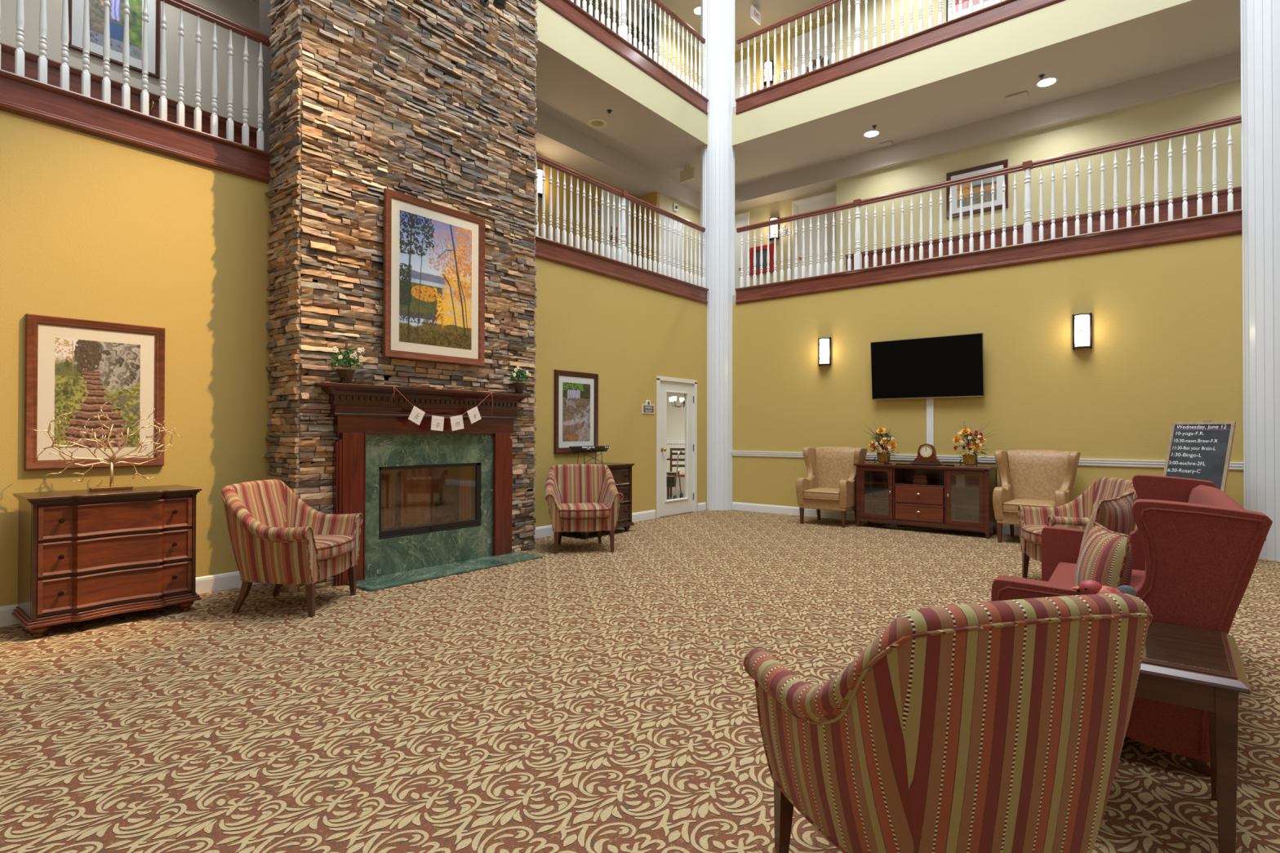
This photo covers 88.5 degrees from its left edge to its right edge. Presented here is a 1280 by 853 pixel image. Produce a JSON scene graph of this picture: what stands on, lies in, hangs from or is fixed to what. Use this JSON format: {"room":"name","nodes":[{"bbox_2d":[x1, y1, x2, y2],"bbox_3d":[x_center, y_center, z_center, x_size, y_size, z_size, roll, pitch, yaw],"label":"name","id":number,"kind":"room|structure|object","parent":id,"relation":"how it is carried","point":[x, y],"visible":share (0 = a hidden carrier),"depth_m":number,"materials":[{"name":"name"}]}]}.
{"room":"care facility","nodes":[
{"label":"care facility","id":0,"kind":"room"},
{"bbox_2d":[0,0,659,272],"bbox_3d":[-3.879,-5.044,7.590,0.650,5.600,12.820,0,-1,39],"label":"wall","id":1,"kind":"structure","parent":0,"point":[244,12],"depth_m":6.64,"materials":[{"name":"beige paint"}]},
{"bbox_2d":[67,0,159,79],"bbox_3d":[-4.756,-3.779,5.958,0.035,0.970,0.665,0,-1,39],"label":"framed picture","id":2,"kind":"object","parent":1,"relation":"attached to","point":[76,7],"visible":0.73,"depth_m":5.98,"materials":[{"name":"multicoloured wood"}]},
{"bbox_2d":[88,0,142,60],"bbox_3d":[-4.760,-3.779,5.961,0.001,0.740,0.395,0,-1,39],"label":"print","id":3,"kind":"object","parent":2,"relation":"attached to","point":[96,7],"depth_m":5.97},
{"bbox_2d":[0,42,258,148],"bbox_3d":[-5.269,-2.991,5.271,0.097,0.270,7.300,0,-1,39],"label":"wall handrail","id":4,"kind":"object","parent":1,"relation":"attached to","point":[7,52],"visible":0.34,"depth_m":5.95,"materials":[{"name":"brown wood"}]},
{"bbox_2d":[537,168,542,197],"bbox_3d":[-1.614,-3.925,10.557,0.120,0.426,0.196,0,-1,39],"label":"wall sconce","id":5,"kind":"object","parent":1,"relation":"attached to","point":[540,182],"visible":0.52,"depth_m":10.51,"materials":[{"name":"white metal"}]},
{"bbox_2d":[603,190,631,263],"bbox_3d":[-0.404,-3.200,12.079,0.074,2.240,0.800,0,-1,39],"label":"door","id":6,"kind":"structure","parent":1,"relation":"in","point":[605,193],"depth_m":12.00,"materials":[{"name":"white paint"}]},
{"bbox_2d":[604,0,699,51],"bbox_3d":[-0.747,-7.747,11.308,0.550,0.120,6.700,0,-1,39],"label":"trim","id":7,"kind":"structure","parent":1,"relation":"attached to","point":[667,16],"depth_m":12.53,"materials":[{"name":"beige paint"}]},
{"bbox_2d":[0,110,706,606],"bbox_3d":[-2.806,-0.383,6.273,0.150,3.460,13.200,0,-1,39],"label":"wall","id":8,"kind":"structure","parent":0,"point":[93,228],"depth_m":5.24,"materials":[{"name":"yellow paint"}]},
{"bbox_2d":[23,313,164,470],"bbox_3d":[-3.916,-0.232,4.757,0.035,1.060,0.790,0,-1,39],"label":"framed picture","id":9,"kind":"object","parent":8,"relation":"attached to","point":[77,366],"visible":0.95,"depth_m":4.72,"materials":[{"name":"multicoloured paper"}]},
{"bbox_2d":[53,337,140,448],"bbox_3d":[-3.920,-0.232,4.760,0.001,0.770,0.486,0,-1,39],"label":"print","id":10,"kind":"object","parent":9,"relation":"attached to","point":[89,375],"depth_m":4.75},
{"bbox_2d":[0,69,271,183],"bbox_3d":[-4.915,-2.244,3.601,0.137,0.256,5.364,0,-1,39],"label":"trim","id":11,"kind":"structure","parent":8,"relation":"attached to","point":[20,95],"depth_m":4.88,"materials":[{"name":"brown wood"}]},
{"bbox_2d":[0,0,271,150],"bbox_3d":[-4.913,-2.887,3.620,0.068,1.033,5.385,0,-1,39],"label":"balustrade","id":12,"kind":"object","parent":11,"relation":"on","point":[186,6],"visible":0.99,"depth_m":5.09,"materials":[{"name":"white wood"}]},
{"bbox_2d":[0,502,706,626],"bbox_3d":[-2.748,1.281,6.203,0.016,0.132,12.190,0,-1,39],"label":"baseboard","id":13,"kind":"structure","parent":8,"relation":"attached to","point":[214,583],"depth_m":5.38,"materials":[{"name":"white paint"}]},
{"bbox_2d":[553,369,598,453],"bbox_3d":[-0.822,-0.186,8.570,0.035,1.055,0.790,0,-1,39],"label":"framed picture","id":14,"kind":"object","parent":8,"relation":"attached to","point":[575,393],"visible":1,"depth_m":8.55,"materials":[{"name":"paper"}]},
{"bbox_2d":[562,382,590,441],"bbox_3d":[-0.826,-0.186,8.573,0.001,0.759,0.510,0,-1,39],"label":"print","id":15,"kind":"object","parent":14,"relation":"attached to","point":[575,397],"depth_m":8.56},
{"bbox_2d":[533,235,708,304],"bbox_3d":[-0.251,-2.187,9.348,0.137,0.256,4.264,0,-1,39],"label":"trim","id":16,"kind":"structure","parent":8,"relation":"attached to","point":[546,249],"depth_m":9.15,"materials":[{"name":"brown wood"}]},
{"bbox_2d":[534,154,705,287],"bbox_3d":[-0.268,-2.837,9.345,0.100,1.045,4.270,0,-1,39],"label":"balustrade","id":17,"kind":"object","parent":16,"relation":"on","point":[623,194],"visible":0.93,"depth_m":9.34,"materials":[{"name":"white wood"}]},
{"bbox_2d":[656,376,697,518],"bbox_3d":[0.550,0.315,10.349,0.200,2.145,1.070,0,-1,39],"label":"door","id":18,"kind":"structure","parent":8,"relation":"in","point":[664,507],"depth_m":10.29,"materials":[{"name":"white paint"}]},
{"bbox_2d":[534,0,707,145],"bbox_3d":[-2.632,-5.021,6.387,0.012,0.500,12.525,0,-1,39],"label":"wall","id":19,"kind":"structure","parent":0,"point":[554,31],"depth_m":9.19,"materials":[{"name":"beige paint"}]},
{"bbox_2d":[538,0,708,115],"bbox_3d":[-0.245,-5.360,9.374,0.137,0.256,4.264,0,-1,39],"label":"trim","id":20,"kind":"structure","parent":19,"relation":"attached to","point":[570,11],"depth_m":9.34,"materials":[{"name":"brown wood"}]},
{"bbox_2d":[570,0,706,97],"bbox_3d":[-0.262,-6.010,9.371,0.100,1.045,4.270,0,-1,39],"label":"balustrade","id":21,"kind":"object","parent":20,"relation":"on","point":[623,28],"visible":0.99,"depth_m":10.06,"materials":[{"name":"white wood"}]},
{"bbox_2d":[0,476,1279,852],"bbox_3d":[2.274,1.365,6.126,22.200,0.022,19.600,0,-1,39],"label":"floor","id":22,"kind":"structure","parent":0,"point":[585,697],"depth_m":3.12,"materials":[{"name":"brown carpet"}]},
{"bbox_2d":[11,484,201,638],"bbox_3d":[-3.667,0.889,4.557,0.546,0.885,0.940,0,-1,39],"label":"dresser","id":23,"kind":"object","parent":22,"relation":"on","point":[83,555],"visible":1,"depth_m":4.36,"materials":[{"name":"brown wood"}]},
{"bbox_2d":[32,402,182,491],"bbox_3d":[-3.712,0.136,4.619,0.076,0.617,0.840,0,-1,40],"label":"tree sculpture","id":24,"kind":"object","parent":23,"relation":"on","point":[113,460],"visible":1,"depth_m":4.60,"materials":[{"name":"gold metal"}]},
{"bbox_2d":[220,479,363,617],"bbox_3d":[-2.579,0.874,4.934,0.769,0.925,0.852,0,0,3],"label":"chair","id":25,"kind":"object","parent":22,"relation":"on","point":[276,537],"visible":1,"depth_m":4.67,"materials":[{"name":"fabric"}]},
{"bbox_2d":[313,534,354,560],"bbox_3d":[-2.483,0.897,4.925,0.555,0.126,0.536,0,0,3],"label":"seat cushion","id":26,"kind":"object","parent":25,"relation":"on","point":[327,547],"depth_m":4.84,"materials":[{"name":"fabric"}]},
{"bbox_2d":[258,0,538,591],"bbox_3d":[-2.277,-3.249,6.589,0.895,9.200,2.649,0,-1,39],"label":"chimney breast","id":27,"kind":"object","parent":22,"relation":"on","point":[433,101],"visible":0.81,"depth_m":5.86,"materials":[{"name":"brown stone"}]},
{"bbox_2d":[382,187,484,366],"bbox_3d":[-1.929,-1.366,6.261,0.035,1.500,1.090,0,-1,39],"label":"framed picture","id":28,"kind":"object","parent":27,"relation":"attached to","point":[433,272],"visible":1,"depth_m":6.22,"materials":[{"name":"multicoloured paper"}]},
{"bbox_2d":[399,209,471,350],"bbox_3d":[-1.933,-1.366,6.264,0.001,1.196,0.790,0,-1,39],"label":"print","id":29,"kind":"object","parent":28,"relation":"attached to","point":[435,256],"depth_m":6.24},
{"bbox_2d":[480,0,506,9],"bbox_3d":[-1.470,-4.301,6.632,0.335,0.212,0.124,0,-1,39],"label":"spotlight","id":30,"kind":"object","parent":27,"relation":"attached to","point":[500,4],"visible":1,"depth_m":6.57,"materials":[{"name":"black metal"}]},
{"bbox_2d":[312,382,531,586],"bbox_3d":[-2.091,0.499,6.354,0.580,1.700,2.220,0,-1,39],"label":"fireplace","id":31,"kind":"object","parent":22,"relation":"on","point":[424,497],"visible":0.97,"depth_m":6.20,"materials":[{"name":"brown wood"}]},
{"bbox_2d":[330,346,364,383],"bbox_3d":[-2.480,-0.521,5.542,0.146,0.309,0.283,0,-1,39],"label":"potted plant","id":32,"kind":"object","parent":31,"relation":"on","point":[345,375],"visible":1,"depth_m":5.51,"materials":[{"name":"green plant"}]},
{"bbox_2d":[312,382,531,398],"bbox_3d":[-1.938,-0.334,6.239,0.190,0.035,2.220,0,-1,39],"label":"shelf","id":33,"kind":"object","parent":31,"relation":"attached to","point":[326,386],"depth_m":5.97,"materials":[{"name":"brown wood"}]},
{"bbox_2d":[381,466,471,528],"bbox_3d":[-2.019,0.664,6.282,0.022,0.530,0.980,0,-1,39],"label":"fireplace screen","id":34,"kind":"object","parent":31,"relation":"hanging from","point":[406,503],"depth_m":6.16,"materials":[{"name":"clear glass"}]},
{"bbox_2d":[391,386,493,431],"bbox_3d":[-1.830,-0.153,6.193,0.009,0.394,1.109,0,-1,39],"label":"garland","id":35,"kind":"object","parent":31,"relation":"attached to","point":[416,415],"visible":1,"depth_m":6.16,"materials":[{"name":"white paper"}]},
{"bbox_2d":[509,365,531,393],"bbox_3d":[-1.288,-0.496,7.009,0.136,0.287,0.270,0,-1,39],"label":"potted plant","id":36,"kind":"object","parent":31,"relation":"on","point":[518,387],"visible":1,"depth_m":6.97,"materials":[{"name":"green plant"}]},
{"bbox_2d":[346,551,542,591],"bbox_3d":[-1.753,1.337,6.174,0.414,0.020,1.880,0,-1,39],"label":"hearth slab","id":37,"kind":"object","parent":22,"relation":"on","point":[395,580],"visible":1,"depth_m":6.03,"materials":[{"name":"green stone"}]},
{"bbox_2d":[544,463,623,554],"bbox_3d":[-0.643,0.898,7.332,0.852,0.925,0.769,0,0,-10],"label":"chair","id":38,"kind":"object","parent":22,"relation":"on","point":[580,497],"visible":1,"depth_m":7.39,"materials":[{"name":"fabric"}]},
{"bbox_2d":[558,502,608,519],"bbox_3d":[-0.630,0.919,7.237,0.536,0.126,0.555,0,0,-10],"label":"seat cushion","id":39,"kind":"object","parent":38,"relation":"on","point":[566,510],"depth_m":7.00,"materials":[{"name":"fabric"}]},
{"bbox_2d":[562,462,634,538],"bbox_3d":[-0.553,0.927,8.425,0.546,0.885,0.940,0,-1,39],"label":"dresser","id":40,"kind":"object","parent":22,"relation":"on","point":[621,473],"visible":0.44,"depth_m":8.51,"materials":[{"name":"brown wood"}]},
{"bbox_2d":[568,445,609,464],"bbox_3d":[-0.637,0.367,8.408,0.172,0.232,0.770,0,-1,39],"label":"ornament","id":41,"kind":"object","parent":40,"relation":"on","point":[584,449],"visible":0.97,"depth_m":8.32,"materials":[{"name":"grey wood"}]},
{"bbox_2d":[666,450,683,498],"bbox_3d":[0.493,0.927,12.165,0.480,0.949,0.688,0,0,16],"label":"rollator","id":42,"kind":"object","parent":22,"relation":"on","point":[671,480],"visible":0.33,"depth_m":11.95,"materials":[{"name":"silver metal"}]},
{"bbox_2d":[666,448,684,498],"bbox_3d":[0.784,0.920,12.942,0.440,0.980,0.440,0,0,10],"label":"dining chair","id":43,"kind":"object","parent":22,"relation":"on","point":[671,449],"visible":0.34,"depth_m":13.14,"materials":[{"name":"wood"}]},
{"bbox_2d":[700,0,734,510],"bbox_3d":[1.330,-3.704,11.193,0.560,10.200,0.484,0,0,-8],"label":"column","id":44,"kind":"structure","parent":22,"relation":"on","point":[717,16],"depth_m":10.98,"materials":[{"name":"white paint"}]},
{"bbox_2d":[795,446,867,528],"bbox_3d":[2.726,0.838,9.386,0.867,1.092,0.769,0,-1,38],"label":"chair","id":45,"kind":"object","parent":22,"relation":"on","point":[830,482],"visible":0.94,"depth_m":9.38,"materials":[{"name":"beige fabric"}]},
{"bbox_2d":[803,487,839,501],"bbox_3d":[2.655,0.948,9.295,0.524,0.141,0.515,0,-1,38],"label":"seat cushion","id":46,"kind":"object","parent":45,"relation":"on","point":[810,494],"depth_m":9.13,"materials":[{"name":"beige fabric"}]},
{"bbox_2d":[853,462,997,538],"bbox_3d":[3.770,0.945,8.726,1.700,0.870,0.523,0,-1,39],"label":"media console","id":47,"kind":"object","parent":22,"relation":"on","point":[885,493],"visible":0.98,"depth_m":8.61,"materials":[{"name":"brown wood"}]},
{"bbox_2d":[864,497,888,502],"bbox_3d":[3.355,1.018,9.090,0.413,0.018,0.420,0,-1,39],"label":"shelf","id":48,"kind":"object","parent":47,"relation":"attached to","point":[885,500],"depth_m":9.03,"materials":[{"name":"brown wood"}]},
{"bbox_2d":[863,422,898,463],"bbox_3d":[3.322,0.221,9.041,0.503,0.578,0.388,0,-1,39],"label":"flower arrangement","id":49,"kind":"object","parent":47,"relation":"on","point":[882,457],"visible":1,"depth_m":8.96,"materials":[{"name":"yellow plant"}]},
{"bbox_2d":[912,474,930,484],"bbox_3d":[3.737,0.701,8.719,0.190,0.115,0.150,0,-1,39],"label":"wooden box","id":50,"kind":"object","parent":47,"relation":"on","point":[917,479],"visible":1,"depth_m":8.67,"materials":[{"name":"brown wood"}]},
{"bbox_2d":[910,443,943,465],"bbox_3d":[3.794,0.367,8.689,0.403,0.283,0.090,0,-1,39],"label":"mantel clock","id":51,"kind":"object","parent":47,"relation":"on","point":[926,453],"visible":0.98,"depth_m":8.65,"materials":[{"name":"brown wood"}]},
{"bbox_2d":[955,474,968,486],"bbox_3d":[4.119,0.689,8.396,0.110,0.140,0.200,0,-1,39],"label":"storage box","id":52,"kind":"object","parent":47,"relation":"on","point":[962,480],"visible":0.91,"depth_m":8.33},
{"bbox_2d":[951,484,979,488],"bbox_3d":[4.212,0.769,8.397,0.413,0.018,0.420,0,-1,39],"label":"shelf","id":53,"kind":"object","parent":47,"relation":"attached to","point":[953,486],"depth_m":8.28,"materials":[{"name":"brown wood"}]},
{"bbox_2d":[951,502,979,508],"bbox_3d":[4.212,1.014,8.395,0.413,0.018,0.420,0,-1,39],"label":"shelf","id":54,"kind":"object","parent":47,"relation":"attached to","point":[969,505],"depth_m":8.33,"materials":[{"name":"brown wood"}]},
{"bbox_2d":[952,421,997,466],"bbox_3d":[4.224,0.216,8.301,0.525,0.578,0.392,0,-1,39],"label":"flower arrangement","id":55,"kind":"object","parent":47,"relation":"on","point":[968,460],"visible":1,"depth_m":8.27,"materials":[{"name":"yellow plant"}]},
{"bbox_2d":[742,593,1152,852],"bbox_3d":[0.803,0.854,1.809,0.852,0.925,0.769,0,0,-15],"label":"chair","id":56,"kind":"object","parent":22,"relation":"on","point":[996,726],"visible":1,"depth_m":1.48,"materials":[{"name":"fabric"}]},
{"bbox_2d":[992,449,1080,542],"bbox_3d":[4.690,0.828,7.812,0.867,1.092,0.769,0,-1,41],"label":"chair","id":57,"kind":"object","parent":22,"relation":"on","point":[1028,477],"visible":0.87,"depth_m":7.86,"materials":[{"name":"beige fabric"}]},
{"bbox_2d":[1002,498,1055,513],"bbox_3d":[4.615,0.939,7.724,0.524,0.141,0.515,0,-1,41],"label":"seat cushion","id":58,"kind":"object","parent":57,"relation":"on","point":[1009,505],"depth_m":7.64,"materials":[{"name":"beige fabric"}]},
{"bbox_2d":[1017,476,1137,578],"bbox_3d":[3.644,0.890,5.508,0.769,0.925,0.852,0,0,14],"label":"chair","id":59,"kind":"object","parent":22,"relation":"on","point":[1032,520],"visible":0.41,"depth_m":5.69,"materials":[{"name":"fabric"}]},
{"bbox_2d":[1021,524,1046,545],"bbox_3d":[3.550,0.913,5.526,0.555,0.126,0.536,0,0,14],"label":"seat cushion","id":60,"kind":"object","parent":59,"relation":"on","point":[1032,534],"depth_m":5.52,"materials":[{"name":"fabric"}]},
{"bbox_2d":[991,474,1272,776],"bbox_3d":[2.511,0.816,3.426,0.896,1.034,2.071,0,-1,37],"label":"sofa","id":61,"kind":"object","parent":22,"relation":"on","point":[1196,550],"visible":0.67,"depth_m":2.50,"materials":[{"name":"red fabric"}]},
{"bbox_2d":[1048,562,1145,587],"bbox_3d":[2.749,0.953,3.814,0.620,0.171,0.910,0,-1,37],"label":"seat cushion","id":62,"kind":"object","parent":61,"relation":"on","point":[1064,573],"depth_m":3.92,"materials":[{"name":"red fabric"}]},
{"bbox_2d":[1074,521,1132,588],"bbox_3d":[2.107,0.675,2.997,0.181,0.423,0.458,0,-1,20],"label":"throw pillow","id":63,"kind":"object","parent":61,"relation":"on","point":[1105,555],"visible":0.66,"depth_m":2.87,"materials":[{"name":"fabric"}]},
{"bbox_2d":[1079,491,1133,553],"bbox_3d":[2.665,0.636,3.756,0.541,0.518,0.205,1,-1,-42],"label":"throw pillow","id":64,"kind":"object","parent":61,"relation":"on","point":[1115,514],"visible":0.34,"depth_m":3.63,"materials":[{"name":"fabric"}]},
{"bbox_2d":[1134,621,1251,852],"bbox_3d":[1.635,1.023,2.334,0.750,0.600,0.620,0,-1,39],"label":"end table","id":65,"kind":"object","parent":22,"relation":"on","point":[1189,667],"visible":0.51,"depth_m":1.98,"materials":[{"name":"brown wood"}]},
{"bbox_2d":[1071,579,1137,596],"bbox_3d":[1.748,0.653,2.477,0.207,0.141,0.101,0,-1,24],"label":"bird figurine","id":66,"kind":"object","parent":65,"relation":"on","point":[1087,587],"visible":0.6,"depth_m":2.46,"materials":[{"name":"ceramic"}]},
{"bbox_2d":[1162,420,1235,492],"bbox_3d":[5.913,0.655,6.874,0.685,1.433,0.540,0,-1,-27],"label":"chalkboard","id":67,"kind":"object","parent":22,"relation":"on","point":[1201,451],"visible":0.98,"depth_m":6.79,"materials":[{"name":"brown wood"}]},
{"bbox_2d":[1240,0,1279,561],"bbox_3d":[6.657,-3.730,6.878,0.484,10.200,0.560,0,0,-14],"label":"column","id":68,"kind":"structure","parent":22,"relation":"on","point":[1260,19],"depth_m":6.79,"materials":[{"name":"white paint"}]},
{"bbox_2d":[666,392,684,473],"bbox_3d":[2.517,-0.040,18.500,6.995,3.000,0.100,0,-1,39],"label":"wall","id":69,"kind":"structure","parent":0,"point":[675,415],"depth_m":19.61,"materials":[{"name":"beige paint"}]},
{"bbox_2d":[659,22,700,285],"bbox_3d":[1.022,-4.987,13.271,0.100,5.600,2.180,0,-1,39],"label":"wall","id":70,"kind":"structure","parent":0,"point":[684,211],"depth_m":13.03,"materials":[{"name":"paint"}]},
{"bbox_2d":[660,208,684,279],"bbox_3d":[0.629,-3.158,12.689,0.010,1.930,0.750,0,-1,39],"label":"door","id":71,"kind":"structure","parent":70,"relation":"in","point":[662,216],"depth_m":12.65,"materials":[{"name":"white paint"}]},
{"bbox_2d":[626,0,826,42],"bbox_3d":[3.141,-7.967,3.325,17.250,0.200,15.000,0,-1,39],"label":"ceiling","id":72,"kind":"structure","parent":0,"point":[744,25],"depth_m":12.30,"materials":[{"name":"paint"}]},
{"bbox_2d":[750,4,760,25],"bbox_3d":[2.146,-7.659,12.179,0.042,0.270,0.320,0,-1,39],"label":"exit sign","id":73,"kind":"object","parent":72,"relation":"hanging from","point":[755,15],"visible":1,"depth_m":12.14,"materials":[{"name":"white plastic"}]},
{"bbox_2d":[252,0,1240,212],"bbox_3d":[3.126,-4.634,3.047,16.950,0.330,14.600,0,-1,39],"label":"ceiling","id":74,"kind":"structure","parent":0,"point":[1225,68],"depth_m":10.51,"materials":[{"name":"paint"}]},
{"bbox_2d":[734,9,835,286],"bbox_3d":[2.606,-4.987,12.970,2.940,5.600,0.150,0,-1,39],"label":"wall","id":75,"kind":"structure","parent":0,"point":[780,209],"depth_m":12.84,"materials":[{"name":"paint"}]},
{"bbox_2d":[734,211,749,294],"bbox_3d":[1.764,-3.204,13.492,1.060,2.220,0.074,0,-1,39],"label":"door","id":76,"kind":"structure","parent":75,"relation":"in","point":[741,220],"depth_m":13.32,"materials":[{"name":"white paint"}]},
{"bbox_2d":[734,57,750,106],"bbox_3d":[1.785,-6.324,13.506,1.060,2.200,0.074,0,-1,39],"label":"door","id":77,"kind":"structure","parent":75,"relation":"in","point":[737,65],"depth_m":13.35,"materials":[{"name":"white paint"}]},
{"bbox_2d":[750,243,773,275],"bbox_3d":[2.406,-3.295,12.975,0.510,0.550,0.070,0,-1,39],"label":"upper cabinet","id":78,"kind":"object","parent":75,"relation":"attached to","point":[771,246],"visible":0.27,"depth_m":12.96,"materials":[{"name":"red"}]},
{"bbox_2d":[764,60,773,85],"bbox_3d":[2.505,-6.958,12.898,0.196,0.426,0.120,0,-1,39],"label":"wall sconce","id":79,"kind":"object","parent":75,"relation":"attached to","point":[771,68],"visible":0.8,"depth_m":12.87,"materials":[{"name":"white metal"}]},
{"bbox_2d":[791,191,835,279],"bbox_3d":[3.317,-3.212,12.232,1.060,2.220,0.074,0,-1,39],"label":"door","id":80,"kind":"structure","parent":75,"relation":"in","point":[826,200],"depth_m":12.32,"materials":[{"name":"white paint"}]},
{"bbox_2d":[791,20,835,78],"bbox_3d":[3.322,-6.361,12.259,1.060,2.200,0.074,0,-1,39],"label":"door","id":81,"kind":"structure","parent":75,"relation":"in","point":[829,26],"depth_m":12.35,"materials":[{"name":"white paint"}]},
{"bbox_2d":[734,3,835,52],"bbox_3d":[7.780,-7.755,8.445,16.500,0.120,0.400,0,-1,39],"label":"trim","id":82,"kind":"structure","parent":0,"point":[828,9],"depth_m":12.68,"materials":[{"name":"beige paint"}]},
{"bbox_2d":[534,0,1240,192],"bbox_3d":[3.136,-5.114,3.301,17.250,0.645,15.000,0,-1,39],"label":"ceiling","id":83,"kind":"structure","parent":0,"point":[1194,31],"depth_m":9.46,"materials":[{"name":"paint"}]},
{"bbox_2d":[586,117,608,128],"bbox_3d":[-0.663,-4.734,10.253,0.340,0.012,0.340,0,-1,39],"label":"ceiling speaker","id":84,"kind":"object","parent":83,"relation":"attached to","point":[595,122],"visible":1,"depth_m":10.24,"materials":[{"name":"beige paint"}]},
{"bbox_2d":[680,164,694,183],"bbox_3d":[0.858,-4.589,11.908,0.320,0.270,0.042,0,-1,44],"label":"exit sign","id":85,"kind":"object","parent":83,"relation":"hanging from","point":[687,174],"visible":1,"depth_m":11.88,"materials":[{"name":"beige paint"}]},
{"bbox_2d":[1005,90,1028,103],"bbox_3d":[5.403,-4.721,9.417,0.260,0.030,0.208,0,-1,39],"label":"air vent","id":86,"kind":"object","parent":83,"relation":"attached to","point":[1023,95],"visible":1,"depth_m":9.40,"materials":[{"name":"metal"}]},
{"bbox_2d":[1035,76,1057,87],"bbox_3d":[5.592,-4.735,9.031,0.256,0.008,0.256,0,-1,39],"label":"recessed light","id":87,"kind":"object","parent":83,"relation":"in","point":[1046,82],"visible":1,"depth_m":9.03,"materials":[{"name":"white"}]},
{"bbox_2d":[731,0,1192,145],"bbox_3d":[7.151,-5.003,6.506,15.055,0.500,0.012,0,-1,39],"label":"wall","id":88,"kind":"structure","parent":0,"point":[1066,20],"depth_m":8.90,"materials":[{"name":"beige paint"}]},
{"bbox_2d":[735,0,1065,115],"bbox_3d":[4.063,-5.355,9.051,6.255,0.256,0.137,0,-1,39],"label":"trim","id":89,"kind":"structure","parent":88,"relation":"attached to","point":[1006,10],"depth_m":9.33,"materials":[{"name":"brown wood"}]},
{"bbox_2d":[736,0,1004,97],"bbox_3d":[4.067,-6.004,9.064,6.260,1.045,0.100,0,-1,39],"label":"balustrade","id":90,"kind":"object","parent":89,"relation":"on","point":[857,42],"visible":1,"depth_m":10.04,"materials":[{"name":"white wood"}]},
{"bbox_2d":[732,234,1244,529],"bbox_3d":[7.135,-0.362,6.577,15.205,3.460,0.150,0,-1,39],"label":"wall","id":91,"kind":"structure","parent":0,"point":[1167,347],"depth_m":8.31,"materials":[{"name":"yellow paint"}]},
{"bbox_2d":[817,337,831,366],"bbox_3d":[2.780,-1.136,9.945,0.196,0.426,0.120,0,-1,39],"label":"wall sconce","id":92,"kind":"object","parent":91,"relation":"attached to","point":[824,344],"visible":1,"depth_m":9.91,"materials":[{"name":"white glass"}]},
{"bbox_2d":[732,502,1019,535],"bbox_3d":[3.995,1.317,9.002,6.310,0.132,0.016,0,-1,39],"label":"baseboard","id":93,"kind":"structure","parent":91,"relation":"attached to","point":[788,510],"depth_m":10.17,"materials":[{"name":"white paint"}]},
{"bbox_2d":[870,333,984,399],"bbox_3d":[3.910,-0.797,8.997,1.452,0.822,0.155,0,-1,39],"label":"television","id":94,"kind":"object","parent":91,"relation":"attached to","point":[948,366],"visible":1,"depth_m":8.92,"materials":[{"name":"black plastic"}]},
{"bbox_2d":[926,398,933,445],"bbox_3d":[3.984,-0.057,9.020,0.094,0.900,0.022,0,-1,39],"label":"cable cover","id":95,"kind":"object","parent":91,"relation":"attached to","point":[930,402],"visible":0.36,"depth_m":9.01,"materials":[{"name":"white paint"}]},
{"bbox_2d":[731,450,1243,470],"bbox_3d":[3.992,0.437,9.004,6.320,0.082,0.030,0,-1,39],"label":"trim","id":96,"kind":"structure","parent":91,"relation":"attached to","point":[1089,462],"depth_m":8.57,"materials":[{"name":"white paint"}]},
{"bbox_2d":[735,208,1242,304],"bbox_3d":[4.057,-2.182,9.024,6.255,0.256,0.137,0,-1,39],"label":"trim","id":97,"kind":"structure","parent":91,"relation":"attached to","point":[1226,223],"depth_m":8.37,"materials":[{"name":"brown wood"}]},
{"bbox_2d":[736,115,1241,287],"bbox_3d":[4.062,-2.831,9.038,6.260,1.045,0.100,0,-1,39],"label":"balustrade","id":98,"kind":"object","parent":97,"relation":"on","point":[1027,166],"visible":1,"depth_m":8.50,"materials":[{"name":"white wood"}]},
{"bbox_2d":[1072,312,1092,349],"bbox_3d":[5.310,-1.148,7.893,0.196,0.426,0.120,0,-1,39],"label":"wall sconce","id":99,"kind":"object","parent":91,"relation":"attached to","point":[1082,322],"visible":1,"depth_m":7.86,"materials":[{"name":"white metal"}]},
{"bbox_2d":[835,0,1241,272],"bbox_3d":[8.957,-5.020,7.624,13.660,5.600,0.450,0,-1,39],"label":"wall","id":100,"kind":"structure","parent":0,"point":[1220,102],"depth_m":9.68,"materials":[{"name":"paint"}]},
{"bbox_2d":[946,0,1000,22],"bbox_3d":[5.251,-6.804,10.337,0.800,0.660,0.035,0,-1,39],"label":"framed picture","id":101,"kind":"object","parent":100,"relation":"attached to","point":[955,3],"visible":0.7,"depth_m":10.43,"materials":[{"name":"white paper"}]},
{"bbox_2d":[955,0,987,12],"bbox_3d":[5.254,-6.804,10.341,0.540,0.360,0.001,0,-1,39],"label":"print","id":102,"kind":"object","parent":101,"relation":"attached to","point":[965,3],"depth_m":10.42},
{"bbox_2d":[946,159,1008,218],"bbox_3d":[5.271,-3.707,10.290,0.875,0.735,0.035,0,-1,39],"label":"framed picture","id":103,"kind":"object","parent":100,"relation":"attached to","point":[997,180],"visible":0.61,"depth_m":10.28,"materials":[{"name":"brown wood"}]},
{"bbox_2d":[956,176,996,207],"bbox_3d":[5.274,-3.707,10.294,0.561,0.441,0.001,0,-1,39],"label":"print","id":104,"kind":"object","parent":103,"relation":"attached to","point":[987,183],"depth_m":10.29},
{"bbox_2d":[845,186,1241,270],"bbox_3d":[5.942,-2.903,9.697,5.970,0.270,0.097,0,-1,39],"label":"wall handrail","id":105,"kind":"object","parent":100,"relation":"attached to","point":[1222,195],"visible":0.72,"depth_m":9.48,"materials":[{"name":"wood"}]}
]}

